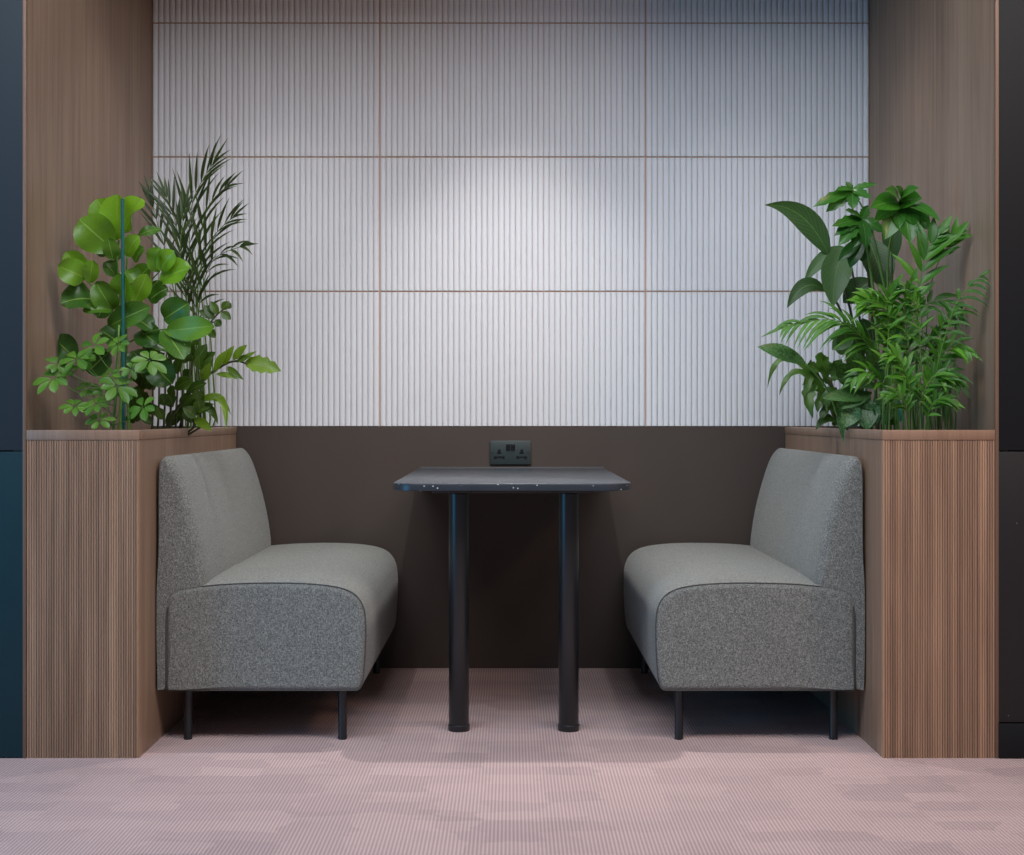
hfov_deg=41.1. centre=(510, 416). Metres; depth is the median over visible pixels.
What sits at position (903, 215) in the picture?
leaf plant
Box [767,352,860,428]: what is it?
fern
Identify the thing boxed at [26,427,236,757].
planter
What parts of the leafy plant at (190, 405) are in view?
stem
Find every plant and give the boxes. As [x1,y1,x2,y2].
[32,325,166,429]
[58,195,213,429]
[125,301,280,435]
[758,343,901,442]
[766,201,901,429]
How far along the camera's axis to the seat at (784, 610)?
3.77 m
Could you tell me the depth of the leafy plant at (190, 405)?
4.09 m
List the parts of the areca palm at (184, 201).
stem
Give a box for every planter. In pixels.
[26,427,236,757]
[785,427,994,757]
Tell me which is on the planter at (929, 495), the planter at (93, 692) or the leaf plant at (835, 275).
the leaf plant at (835, 275)
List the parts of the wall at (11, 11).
panel, panel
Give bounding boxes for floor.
[0,668,1023,854]
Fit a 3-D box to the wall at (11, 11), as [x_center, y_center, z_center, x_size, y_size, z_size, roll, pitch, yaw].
[-2.243,-0.430,3.629,1.914,2.660,0.062,0,0,0]
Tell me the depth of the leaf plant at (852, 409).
3.93 m
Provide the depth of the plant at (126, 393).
3.64 m
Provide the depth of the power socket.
4.88 m
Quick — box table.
[393,467,630,731]
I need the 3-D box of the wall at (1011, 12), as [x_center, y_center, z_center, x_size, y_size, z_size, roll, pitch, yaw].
[2.243,-0.430,3.627,1.914,2.660,0.066,0,0,0]
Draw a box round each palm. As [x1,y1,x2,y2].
[139,137,257,427]
[760,215,990,429]
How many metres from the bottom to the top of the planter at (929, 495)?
0.866 m
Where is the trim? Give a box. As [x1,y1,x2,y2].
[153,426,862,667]
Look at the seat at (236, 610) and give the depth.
3.77 m
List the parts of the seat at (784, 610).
leg, leg, seat, backrest, leg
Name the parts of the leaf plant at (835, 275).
stem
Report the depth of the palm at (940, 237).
3.78 m
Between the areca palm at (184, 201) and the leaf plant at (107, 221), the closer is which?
the leaf plant at (107, 221)
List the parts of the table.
mounting plate, leg, support rail, leg, mounting plate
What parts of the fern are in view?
stem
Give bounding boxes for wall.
[0,0,22,756]
[13,0,151,757]
[152,0,868,425]
[869,0,1007,757]
[999,0,1023,758]
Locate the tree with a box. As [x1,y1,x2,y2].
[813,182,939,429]
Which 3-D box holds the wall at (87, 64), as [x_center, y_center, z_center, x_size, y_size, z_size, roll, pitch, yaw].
[-1.297,-0.430,4.277,0.038,2.660,1.357,0,0,0]
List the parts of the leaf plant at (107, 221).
stem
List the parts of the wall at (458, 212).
ribbed panel, ribbed panel, ribbed panel, ribbed panel, ribbed panel, ribbed panel, ribbed panel, ribbed panel, ribbed panel, ribbed panel, ribbed panel, ribbed panel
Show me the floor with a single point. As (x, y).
(259, 772)
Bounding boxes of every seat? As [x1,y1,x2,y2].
[156,448,397,739]
[623,448,864,739]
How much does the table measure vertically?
0.722 m
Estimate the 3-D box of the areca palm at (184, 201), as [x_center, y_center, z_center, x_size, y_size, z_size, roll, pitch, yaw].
[-1.039,-0.404,4.417,0.223,1.005,0.559,0,0,-36]
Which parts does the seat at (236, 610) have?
leg, backrest, seat, leg, leg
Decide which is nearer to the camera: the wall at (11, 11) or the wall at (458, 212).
the wall at (11, 11)
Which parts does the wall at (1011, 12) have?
panel, panel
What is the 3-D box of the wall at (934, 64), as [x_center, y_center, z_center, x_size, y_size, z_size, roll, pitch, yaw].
[1.297,-0.430,4.277,0.038,2.660,1.357,0,0,0]
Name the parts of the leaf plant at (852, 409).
stem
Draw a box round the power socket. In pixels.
[490,441,530,464]

